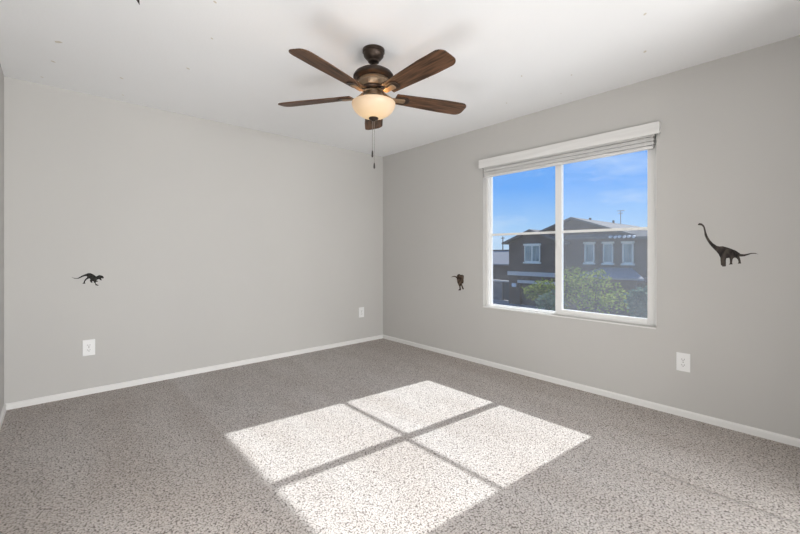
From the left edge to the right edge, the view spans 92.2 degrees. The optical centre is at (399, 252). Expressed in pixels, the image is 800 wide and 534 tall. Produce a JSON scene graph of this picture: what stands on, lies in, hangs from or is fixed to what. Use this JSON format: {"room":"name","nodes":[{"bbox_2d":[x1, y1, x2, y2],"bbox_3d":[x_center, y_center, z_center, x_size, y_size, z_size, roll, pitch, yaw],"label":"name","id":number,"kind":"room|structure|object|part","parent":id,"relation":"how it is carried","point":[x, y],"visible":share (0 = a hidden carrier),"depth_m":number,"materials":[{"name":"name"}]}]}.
{"room":"empty bedroom","nodes":[
{"label":"empty bedroom","id":0,"kind":"room"},
{"bbox_2d":[0,64,3,413],"bbox_3d":[-0.412,-0.069,-0.069,0.140,2.440,7.880,0,0,-42],"label":"wall","id":1,"kind":"structure","parent":0,"point":[1,71],"depth_m":2.68,"materials":[{"name":"beige paint"}]},
{"bbox_2d":[0,404,5,428],"bbox_3d":[-0.355,1.128,-0.018,0.013,0.047,7.600,0,0,-42],"label":"baseboard","id":2,"kind":"structure","parent":1,"relation":"attached to","point":[2,415],"depth_m":2.65,"materials":[{"name":"white paint"}]},
{"bbox_2d":[4,76,382,403],"bbox_3d":[-1.555,-0.069,4.100,3.710,2.440,0.140,0,0,-42],"label":"wall","id":3,"kind":"structure","parent":0,"point":[212,243],"depth_m":3.49,"materials":[{"name":"beige paint"}]},
{"bbox_2d":[82,339,94,355],"bbox_3d":[-2.529,0.772,3.130,0.080,0.128,0.008,0,0,-42],"label":"wall outlet","id":4,"kind":"object","parent":3,"relation":"attached to","point":[88,346],"visible":1,"depth_m":3.13,"materials":[{"name":"white plastic"}]},
{"bbox_2d":[74,273,103,285],"bbox_3d":[-2.536,0.220,3.128,0.206,0.106,0.002,0,0,-42],"label":"decal","id":5,"kind":"object","parent":3,"relation":"attached to","point":[92,277],"visible":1,"depth_m":3.15},
{"bbox_2d":[6,335,382,409],"bbox_3d":[-1.556,1.128,3.996,3.570,0.047,0.013,0,0,-42],"label":"baseboard","id":6,"kind":"structure","parent":3,"relation":"attached to","point":[13,405],"depth_m":3.49,"materials":[{"name":"white paint"}]},
{"bbox_2d":[359,307,363,317],"bbox_3d":[-0.495,0.767,4.947,0.080,0.128,0.008,0,0,-42],"label":"wall outlet","id":7,"kind":"object","parent":3,"relation":"attached to","point":[361,309],"visible":1,"depth_m":4.94,"materials":[{"name":"white plastic"}]},
{"bbox_2d":[0,338,799,533],"bbox_3d":[0.972,1.251,1.167,3.850,0.200,7.880,0,0,-42],"label":"floor","id":8,"kind":"structure","parent":0,"point":[379,436],"depth_m":2.15,"materials":[{"name":"carpet"}]},
{"bbox_2d":[0,0,799,156],"bbox_3d":[0.972,-1.389,1.167,3.850,0.200,7.880,0,0,-42],"label":"ceiling","id":9,"kind":"structure","parent":0,"point":[239,76],"depth_m":2.46,"materials":[{"name":"white paint"}]},
{"bbox_2d":[278,44,465,168],"bbox_3d":[-0.141,-0.911,2.412,1.273,0.755,1.227,0,0,-42],"label":"ceiling fan","id":10,"kind":"object","parent":9,"relation":"hanging from","point":[374,105],"visible":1,"depth_m":2.36,"materials":[{"name":"brown wood"}]},
{"bbox_3d":[-0.558,-0.999,2.549,0.515,0.006,0.140,0,12,14],"label":"blade","id":11,"kind":"part","parent":10,"relation":"part of","materials":[{"name":"brown wood"}]},
{"bbox_3d":[-0.383,-0.999,2.110,0.140,0.006,0.515,14,7,31],"label":"blade","id":12,"kind":"part","parent":10,"relation":"part of","materials":[{"name":"brown wood"}]},
{"bbox_3d":[-0.270,-0.993,2.290,0.080,0.006,0.108,14,7,31],"label":"mounting plate","id":13,"kind":"part","parent":10,"relation":"part of","materials":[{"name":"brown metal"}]},
{"bbox_3d":[-0.300,-1.005,2.482,0.159,0.042,0.042,0,12,14],"label":"blade arm","id":14,"kind":"part","parent":10,"relation":"part of","materials":[{"name":"brown metal"}]},
{"bbox_3d":[-0.239,-1.005,2.335,0.042,0.042,0.159,14,7,31],"label":"blade arm","id":15,"kind":"part","parent":10,"relation":"part of","materials":[{"name":"brown metal"}]},
{"bbox_3d":[-0.168,-0.905,2.450,0.278,0.100,0.278,0,0,-42],"label":"lamp shade","id":16,"kind":"part","parent":10,"relation":"part of","materials":[{"name":"beige glass"}]},
{"bbox_3d":[-0.195,-0.999,2.852,0.140,0.006,0.515,-12,1,-4],"label":"blade","id":17,"kind":"part","parent":10,"relation":"part of","materials":[{"name":"brown wood"}]},
{"bbox_3d":[-0.080,-1.005,2.347,0.042,0.042,0.159,15,-10,-39],"label":"blade arm","id":18,"kind":"part","parent":10,"relation":"part of","materials":[{"name":"brown metal"}]},
{"bbox_3d":[-0.047,-0.993,2.303,0.080,0.006,0.108,15,-10,-39],"label":"mounting plate","id":19,"kind":"part","parent":10,"relation":"part of","materials":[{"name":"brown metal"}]},
{"bbox_3d":[-0.043,-1.005,2.502,0.159,0.042,0.042,0,-12,-22],"label":"blade arm","id":20,"kind":"part","parent":10,"relation":"part of","materials":[{"name":"brown metal"}]},
{"bbox_3d":[0.009,-0.993,2.519,0.108,0.006,0.080,0,-12,-22],"label":"mounting plate","id":21,"kind":"part","parent":10,"relation":"part of","materials":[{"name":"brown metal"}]},
{"bbox_3d":[0.090,-0.999,2.141,0.140,0.006,0.515,15,-10,-39],"label":"blade","id":22,"kind":"part","parent":10,"relation":"part of","materials":[{"name":"brown wood"}]},
{"bbox_3d":[0.206,-0.999,2.599,0.515,0.007,0.140,0,-12,-22],"label":"blade","id":23,"kind":"part","parent":10,"relation":"part of","materials":[{"name":"brown wood"}]},
{"bbox_2d":[383,35,799,438],"bbox_3d":[2.355,-0.069,2.403,0.140,2.440,7.600,0,0,-42],"label":"wall","id":24,"kind":"structure","parent":0,"point":[728,143],"depth_m":2.73,"materials":[{"name":"beige paint"}]},
{"bbox_2d":[452,274,463,289],"bbox_3d":[0.629,0.323,4.229,0.002,0.182,0.185,0,0,-42],"label":"decal","id":25,"kind":"object","parent":24,"relation":"attached to","point":[460,278],"visible":1,"depth_m":4.19},
{"bbox_2d":[483,134,656,328],"bbox_3d":[1.416,-0.173,3.442,0.136,1.472,1.540,0,0,-42],"label":"window","id":26,"kind":"structure","parent":24,"relation":"in","point":[651,320],"depth_m":3.30,"materials":[{"name":"white plastic"}]},
{"bbox_3d":[1.206,-0.168,3.738,0.030,1.426,0.762,0,0,-42],"label":"fixed sash","id":27,"kind":"part","parent":26,"relation":"part of","materials":[{"name":"clear glass"}]},
{"bbox_3d":[1.389,0.559,3.417,0.062,0.009,1.536,0,0,-42],"label":"sill","id":28,"kind":"part","parent":26,"relation":"part of","materials":[{"name":"white paint"}]},
{"bbox_2d":[479,121,660,177],"bbox_3d":[1.371,-0.856,3.397,0.087,0.186,1.590,0,0,-42],"label":"window blind","id":29,"kind":"object","parent":26,"relation":"attached to","point":[641,137],"visible":1,"depth_m":3.23,"materials":[{"name":"white plastic"}]},
{"bbox_3d":[1.373,-0.776,3.403,0.033,0.014,1.504,0,0,-42],"label":"rail","id":30,"kind":"part","parent":29,"relation":"part of","materials":[{"name":"white plastic"}]},
{"bbox_3d":[1.661,-0.168,3.183,0.028,1.422,0.768,0,0,-42],"label":"sliding sash","id":31,"kind":"part","parent":26,"relation":"part of","materials":[{"name":"clear glass"}]},
{"bbox_2d":[383,335,799,447],"bbox_3d":[2.298,1.128,2.352,0.013,0.047,7.600,0,0,-42],"label":"baseboard","id":32,"kind":"structure","parent":24,"relation":"attached to","point":[757,432],"depth_m":2.95,"materials":[{"name":"white paint"}]},
{"bbox_2d":[676,352,689,371],"bbox_3d":[1.988,0.769,2.703,0.008,0.128,0.080,0,0,-42],"label":"wall outlet","id":33,"kind":"object","parent":24,"relation":"attached to","point":[682,359],"visible":1,"depth_m":2.70,"materials":[{"name":"white plastic"}]},
{"bbox_2d":[698,223,756,266],"bbox_3d":[2.147,-0.055,2.529,0.002,0.295,0.306,0,0,-42],"label":"decal","id":34,"kind":"object","parent":24,"relation":"attached to","point":[724,252],"visible":1,"depth_m":2.54},
{"label":"outside","id":35,"kind":"structure","parent":0,"visible":0},
{"bbox_2d":[493,299,625,315],"bbox_3d":[26.170,4.421,48.888,92.400,0.300,120.000,0,0,-42],"label":"ground","id":36,"kind":"structure","parent":35,"point":[500,302],"depth_m":31.09,"materials":[{"name":"concrete"}]},
{"bbox_2d":[493,280,508,299],"bbox_3d":[8.302,3.376,35.567,0.360,1.790,6.060,0,0,-42],"label":"wall","id":37,"kind":"structure","parent":36,"relation":"on","point":[497,284],"depth_m":34.75,"materials":[{"name":"beige paint"}]},
{"bbox_2d":[503,282,508,300],"bbox_3d":[9.455,3.461,34.277,0.120,1.620,0.640,0,0,-42],"label":"gate","id":38,"kind":"object","parent":37,"relation":"attached to","point":[505,285],"visible":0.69,"depth_m":34.31,"materials":[{"name":"grey metal"}]},
{"bbox_2d":[493,250,508,282],"bbox_3d":[13.726,1.936,53.661,10.600,4.670,13.300,0,0,-42],"label":"house","id":39,"kind":"structure","parent":36,"relation":"on","point":[500,257],"depth_m":48.36,"materials":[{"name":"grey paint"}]},
{"bbox_2d":[535,289,567,310],"bbox_3d":[6.963,2.959,17.440,1.106,2.624,1.668,0,0,-42],"label":"shrub","id":40,"kind":"object","parent":36,"relation":"on","point":[549,303],"visible":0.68,"depth_m":17.47,"materials":[{"name":"green plant"}]},
{"bbox_2d":[502,210,646,316],"bbox_3d":[18.274,0.286,33.561,19.600,7.970,11.060,0,0,-42],"label":"house","id":41,"kind":"structure","parent":36,"relation":"on","point":[622,255],"depth_m":28.33,"materials":[{"name":"brown paint"}]},
{"bbox_3d":[10.524,0.081,30.652,0.025,1.240,1.250,0,0,-42],"label":"pane","id":42,"kind":"part","parent":41,"relation":"part of","materials":[{"name":"clear glass"}]},
{"bbox_3d":[13.752,0.041,27.939,0.025,1.280,0.600,0,0,-42],"label":"pane","id":43,"kind":"part","parent":41,"relation":"part of","materials":[{"name":"clear glass"}]},
{"bbox_3d":[14.592,0.041,26.999,0.025,1.280,0.560,0,0,-42],"label":"pane","id":44,"kind":"part","parent":41,"relation":"part of","materials":[{"name":"clear glass"}]},
{"bbox_3d":[15.431,0.041,26.059,0.025,1.280,0.580,0,0,-42],"label":"pane","id":45,"kind":"part","parent":41,"relation":"part of","materials":[{"name":"clear glass"}]},
{"bbox_2d":[522,266,629,313],"bbox_3d":[8.950,2.475,19.111,3.068,3.593,5.245,0,0,-42],"label":"street tree","id":46,"kind":"object","parent":36,"relation":"on","point":[590,307],"visible":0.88,"depth_m":19.02,"materials":[{"name":"green plant"}]},
{"bbox_2d":[624,286,646,317],"bbox_3d":[8.718,2.662,13.954,0.935,3.218,1.154,0,0,-42],"label":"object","id":47,"kind":"object","parent":36,"relation":"on","point":[637,301],"visible":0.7,"depth_m":13.83,"materials":[{"name":"plant"}]}
]}

